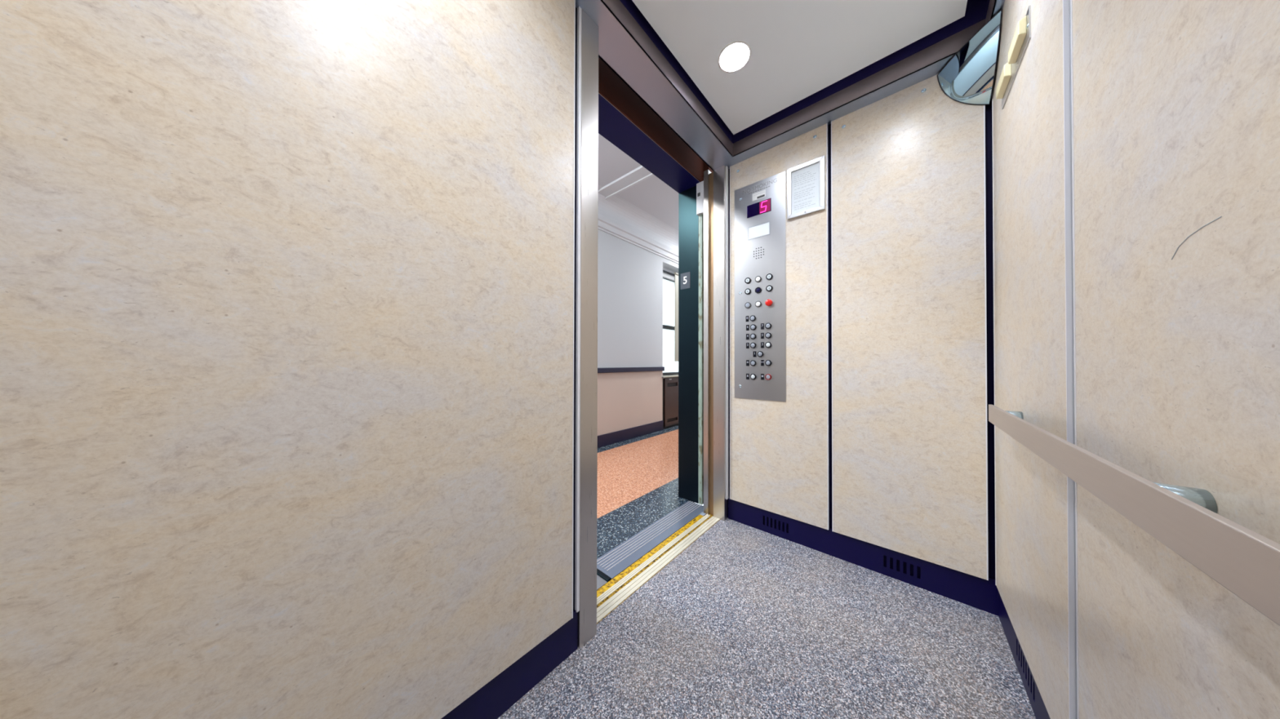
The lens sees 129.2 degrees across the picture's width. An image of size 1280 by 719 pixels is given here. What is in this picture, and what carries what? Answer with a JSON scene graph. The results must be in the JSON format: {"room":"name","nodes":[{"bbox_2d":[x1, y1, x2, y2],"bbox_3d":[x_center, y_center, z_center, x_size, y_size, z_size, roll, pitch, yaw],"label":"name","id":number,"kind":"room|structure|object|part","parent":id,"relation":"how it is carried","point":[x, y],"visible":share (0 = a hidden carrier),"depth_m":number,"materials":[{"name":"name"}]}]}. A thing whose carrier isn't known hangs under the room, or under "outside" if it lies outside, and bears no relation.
{"room":"elevator interior","nodes":[
{"label":"elevator interior","id":0,"kind":"room"},
{"bbox_2d":[0,0,577,718],"bbox_3d":[-0.576,-0.286,0.622,0.051,2.500,1.114,0,-1,41],"label":"wall","id":1,"kind":"structure","parent":0,"point":[287,288],"depth_m":0.53,"materials":[{"name":"beige laminate"}]},
{"bbox_2d":[441,610,577,718],"bbox_3d":[-0.564,0.898,0.613,0.005,0.131,1.074,0,-1,41],"label":"baseboard","id":2,"kind":"structure","parent":1,"relation":"attached to","point":[493,700],"depth_m":0.86,"materials":[{"name":"blue"}]},
{"bbox_2d":[574,5,728,648],"bbox_3d":[0.292,-0.116,1.690,0.151,2.180,1.674,0,-1,41],"label":"door frame","id":3,"kind":"structure","parent":1,"relation":"in","point":[715,183],"depth_m":1.06,"materials":[{"name":"silver metal"}]},
{"bbox_3d":[-0.206,-0.112,1.077,0.083,2.160,0.075,0,-1,41],"label":"post","id":4,"kind":"part","parent":3,"relation":"part of","materials":[{"name":"silver metal"}]},
{"bbox_3d":[0.607,-0.113,2.142,0.032,2.177,0.578,0,-1,41],"label":"sliding door","id":5,"kind":"part","parent":3,"relation":"part of","materials":[{"name":"silver metal"}]},
{"bbox_3d":[0.496,-0.104,1.877,0.074,2.160,0.037,0,-1,41],"label":"post","id":6,"kind":"part","parent":3,"relation":"part of","materials":[{"name":"silver metal"}]},
{"bbox_2d":[575,0,1004,170],"bbox_3d":[0.197,-1.334,0.716,1.173,0.280,2.229,0,-1,41],"label":"trim","id":7,"kind":"structure","parent":1,"relation":"attached to","point":[628,45],"depth_m":1.33,"materials":[{"name":"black metal"}]},
{"bbox_2d":[597,229,678,435],"bbox_3d":[-0.417,-0.412,3.690,0.300,2.800,7.000,0,-1,41],"label":"wall","id":8,"kind":"structure","parent":0,"point":[630,276],"depth_m":3.77,"materials":[{"name":"grey paint"}]},
{"bbox_2d":[597,420,663,448],"bbox_3d":[-1.141,0.911,2.618,0.016,0.134,4.452,0,-1,41],"label":"baseboard","id":9,"kind":"structure","parent":8,"relation":"attached to","point":[606,439],"depth_m":3.74,"materials":[{"name":"blue"}]},
{"bbox_2d":[597,366,664,373],"bbox_3d":[-1.131,0.115,2.627,0.026,0.058,4.468,0,-1,41],"label":"trim","id":10,"kind":"structure","parent":8,"relation":"attached to","point":[613,370],"depth_m":3.75,"materials":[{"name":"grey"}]},
{"bbox_2d":[598,184,678,253],"bbox_3d":[-0.260,-1.714,3.499,0.202,0.202,6.900,0,-1,41],"label":"trim","id":11,"kind":"structure","parent":8,"relation":"attached to","point":[616,210],"depth_m":3.80,"materials":[{"name":"grey paint"}]},
{"bbox_2d":[598,216,678,263],"bbox_3d":[-0.315,-1.523,3.545,0.058,0.120,6.900,0,-1,41],"label":"trim","id":12,"kind":"structure","parent":8,"relation":"attached to","point":[605,225],"depth_m":3.83,"materials":[{"name":"grey paint"}]},
{"bbox_2d":[662,267,678,375],"bbox_3d":[0.449,-0.194,4.791,0.170,2.385,0.898,0,-1,41],"label":"window","id":13,"kind":"structure","parent":8,"relation":"in","point":[671,367],"depth_m":4.70,"materials":[{"name":"grey"}]},
{"bbox_3d":[0.485,-0.874,4.765,0.007,0.705,0.880,0,-1,41],"label":"pane","id":14,"kind":"part","parent":13,"relation":"part of","materials":[{"name":"white"}]},
{"bbox_3d":[0.487,-0.492,4.760,0.050,0.058,0.880,0,-1,41],"label":"meeting rail","id":15,"kind":"part","parent":13,"relation":"part of","materials":[{"name":"grey metal"}]},
{"bbox_3d":[0.491,-0.132,4.753,0.007,0.662,0.880,0,-1,41],"label":"pane","id":16,"kind":"part","parent":13,"relation":"part of","materials":[{"name":"white"}]},
{"bbox_3d":[0.485,0.211,4.754,0.070,0.025,0.880,0,-1,41],"label":"rail","id":17,"kind":"part","parent":13,"relation":"part of","materials":[{"name":"grey"}]},
{"bbox_2d":[674,271,678,361],"bbox_3d":[0.709,-0.643,4.790,0.036,1.350,0.555,0,-1,41],"label":"window shade","id":18,"kind":"object","parent":13,"relation":"attached to","point":[676,276],"visible":0.34,"depth_m":4.60,"materials":[{"name":"beige"}]},
{"bbox_2d":[598,133,678,231],"bbox_3d":[0.144,-1.839,3.213,1.800,0.050,7.000,0,-1,41],"label":"ceiling","id":19,"kind":"structure","parent":0,"point":[651,195],"depth_m":3.21,"materials":[{"name":"grey paint"}]},
{"bbox_2d":[598,165,654,199],"bbox_3d":[0.047,-1.800,2.916,1.310,0.035,0.155,0,-1,41],"label":"ceiling light","id":20,"kind":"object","parent":19,"relation":"attached to","point":[640,174],"depth_m":3.08,"materials":[{"name":"grey plastic"}]},
{"bbox_2d":[596,425,694,559],"bbox_3d":[0.124,1.005,3.203,1.764,0.041,7.000,0,-1,41],"label":"floor","id":21,"kind":"structure","parent":0,"point":[637,485],"depth_m":2.35,"materials":[{"name":"orange carpet"}]},
{"bbox_2d":[596,500,706,590],"bbox_3d":[0.028,0.986,1.635,0.152,0.034,1.112,0,-1,41],"label":"threshold","id":22,"kind":"object","parent":21,"relation":"on","point":[612,563],"visible":0.55,"depth_m":1.61,"materials":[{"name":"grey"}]},
{"bbox_3d":[-0.269,0.985,1.296,0.152,0.029,0.211,0,-1,41],"label":"plate","id":23,"kind":"part","parent":22,"relation":"part of","materials":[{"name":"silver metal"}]},
{"bbox_2d":[662,374,678,429],"bbox_3d":[0.547,0.621,4.697,0.215,0.755,0.891,0,-1,41],"label":"radiator cover","id":24,"kind":"object","parent":21,"relation":"on","point":[670,383],"visible":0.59,"depth_m":4.44,"materials":[{"name":"black metal"}]},
{"bbox_2d":[598,57,713,515],"bbox_3d":[0.178,-0.026,1.704,0.096,3.200,2.000,0,-1,41],"label":"header","id":25,"kind":"structure","parent":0,"point":[611,87],"depth_m":1.61,"materials":[{"name":"brown"}]},
{"bbox_2d":[497,517,1035,718],"bbox_3d":[0.236,0.981,0.688,1.157,0.030,2.240,0,-1,41],"label":"floor","id":26,"kind":"structure","parent":0,"point":[746,622],"depth_m":1.01,"materials":[{"name":"grey carpet"}]},
{"bbox_2d":[596,514,719,624],"bbox_3d":[0.099,0.985,1.498,0.124,0.034,1.200,0,-1,41],"label":"threshold","id":27,"kind":"object","parent":26,"relation":"on","point":[617,590],"visible":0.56,"depth_m":1.42,"materials":[{"name":"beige metal"}]},
{"bbox_2d":[631,0,967,134],"bbox_3d":[0.226,-1.284,0.688,0.893,0.020,1.934,0,-1,41],"label":"ceiling panel","id":28,"kind":"object","parent":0,"point":[800,48],"visible":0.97,"depth_m":1.20,"materials":[{"name":"white paint"}]},
{"bbox_2d":[718,40,751,72],"bbox_3d":[0.396,-1.304,1.276,0.133,0.074,0.133,0,-1,41],"label":"recessed light","id":29,"kind":"object","parent":28,"relation":"attached to","point":[735,55],"visible":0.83,"depth_m":1.30,"materials":[{"name":"white"}]},
{"bbox_2d":[727,74,995,580],"bbox_3d":[0.969,-0.276,1.520,1.180,2.500,0.054,0,-1,41],"label":"wall","id":30,"kind":"structure","parent":0,"point":[882,435],"depth_m":1.36,"materials":[{"name":"beige laminate"}]},
{"bbox_2d":[734,171,786,401],"bbox_3d":[0.674,-0.398,1.733,0.290,1.254,0.024,0,-1,41],"label":"control panel","id":31,"kind":"object","parent":30,"relation":"attached to","point":[760,228],"visible":1,"depth_m":1.73,"materials":[{"name":"silver metal"}]},
{"bbox_2d":[744,288,751,294],"bbox_3d":[0.630,-0.399,1.777,0.035,0.035,0.006,0,-1,41],"label":"button","id":32,"kind":"object","parent":31,"relation":"attached to","point":[747,291],"depth_m":1.78,"materials":[{"name":"white metal"}]},
{"bbox_2d":[744,277,751,284],"bbox_3d":[0.630,-0.463,1.778,0.035,0.035,0.006,0,-1,41],"label":"switch","id":33,"kind":"object","parent":31,"relation":"attached to","point":[747,280],"depth_m":1.78,"materials":[{"name":"white metal"}]},
{"bbox_3d":[0.694,-0.188,1.723,0.018,0.034,0.002,0,-1,41],"label":"braille plate","id":34,"kind":"part","parent":31,"relation":"part of","materials":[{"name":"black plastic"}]},
{"bbox_3d":[0.717,-0.317,1.692,0.036,0.036,0.019,0,-1,41],"label":"stop knob","id":35,"kind":"part","parent":31,"relation":"part of","materials":[{"name":"red plastic"}]},
{"bbox_2d":[765,284,772,291],"bbox_3d":[0.722,-0.398,1.697,0.035,0.035,0.006,0,-1,41],"label":"switch","id":36,"kind":"object","parent":31,"relation":"attached to","point":[768,287],"depth_m":1.70,"materials":[{"name":"white metal"}]},
{"bbox_2d":[765,273,773,279],"bbox_3d":[0.722,-0.463,1.698,0.035,0.035,0.006,0,-1,41],"label":"switch","id":37,"kind":"object","parent":31,"relation":"attached to","point":[768,276],"depth_m":1.69,"materials":[{"name":"white metal"}]},
{"bbox_3d":[0.749,-0.170,1.692,0.510,2.035,0.016,0,-1,41],"label":"wall panel","id":38,"kind":"part","parent":30,"relation":"part of","materials":[{"name":"beige laminate"}]},
{"bbox_2d":[786,155,825,219],"bbox_3d":[0.861,-0.889,1.581,0.174,0.269,0.016,0,-1,41],"label":"frame","id":39,"kind":"object","parent":30,"relation":"attached to","point":[806,181],"visible":1,"depth_m":1.58,"materials":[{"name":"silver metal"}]},
{"bbox_2d":[728,497,998,616],"bbox_3d":[0.951,0.908,1.508,1.084,0.131,0.004,0,-1,41],"label":"baseboard","id":40,"kind":"structure","parent":30,"relation":"attached to","point":[982,594],"depth_m":1.39,"materials":[{"name":"blue"}]},
{"bbox_3d":[1.147,-0.171,1.343,0.503,2.035,0.016,0,-1,41],"label":"wall panel","id":41,"kind":"part","parent":30,"relation":"part of","materials":[{"name":"beige laminate"}]},
{"bbox_2d":[991,0,1279,718],"bbox_3d":[0.649,-0.286,0.324,0.051,2.500,2.277,0,-1,41],"label":"wall","id":42,"kind":"structure","parent":0,"point":[1136,143],"depth_m":0.43,"materials":[{"name":"beige laminate"}]},
{"bbox_2d":[937,8,1002,105],"bbox_3d":[1.230,-1.082,1.144,0.148,0.206,0.188,0,-1,41],"label":"mirror","id":43,"kind":"object","parent":42,"relation":"attached to","point":[968,77],"visible":1,"depth_m":1.14,"materials":[{"name":"silver mirror"}]},
{"bbox_2d":[995,4,1031,109],"bbox_3d":[1.124,-0.892,0.921,0.018,0.085,0.305,0,-1,41],"label":"emergency light","id":44,"kind":"object","parent":42,"relation":"attached to","point":[1022,35],"visible":1,"depth_m":0.88,"materials":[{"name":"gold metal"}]},
{"bbox_2d":[998,591,1050,718],"bbox_3d":[0.632,0.898,0.319,0.004,0.131,2.206,0,-1,41],"label":"baseboard","id":45,"kind":"structure","parent":42,"relation":"attached to","point":[1039,709],"depth_m":0.91,"materials":[{"name":"blue"}]},
{"bbox_3d":[1.116,-0.175,0.882,0.016,2.035,0.680,0,-1,41],"label":"wall panel","id":46,"kind":"part","parent":42,"relation":"part of","materials":[{"name":"beige laminate"}]},
{"bbox_2d":[988,404,1279,626],"bbox_3d":[0.589,0.165,0.329,0.052,0.054,1.673,0,-1,41],"label":"handrail","id":47,"kind":"object","parent":42,"relation":"attached to","point":[1185,520],"visible":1,"depth_m":0.31,"materials":[{"name":"grey metal"}]},
{"bbox_3d":[0.773,-0.417,2.650,0.122,2.800,7.000,0,-1,41],"label":"wall","id":48,"kind":"structure","parent":0,"visible":0},
{"bbox_2d":[598,93,703,505],"bbox_3d":[-0.027,-0.157,1.683,0.189,2.260,1.255,0,-1,41],"label":"door frame","id":49,"kind":"structure","parent":48,"relation":"in","point":[614,126],"depth_m":2.08,"materials":[{"name":"black"}]},
{"bbox_2d":[680,271,690,289],"bbox_3d":[0.319,-0.554,2.136,0.080,0.113,0.003,0,-1,41],"label":"number plate","id":50,"kind":"object","parent":49,"relation":"attached to","point":[686,277],"visible":1,"depth_m":2.13,"materials":[{"name":"grey metal"}]},
{"bbox_2d":[696,180,703,215],"bbox_3d":[0.412,-1.086,2.043,0.062,0.210,0.026,0,-1,41],"label":"bracket","id":51,"kind":"object","parent":49,"relation":"attached to","point":[700,186],"depth_m":2.04,"materials":[{"name":"grey metal"}]}
]}

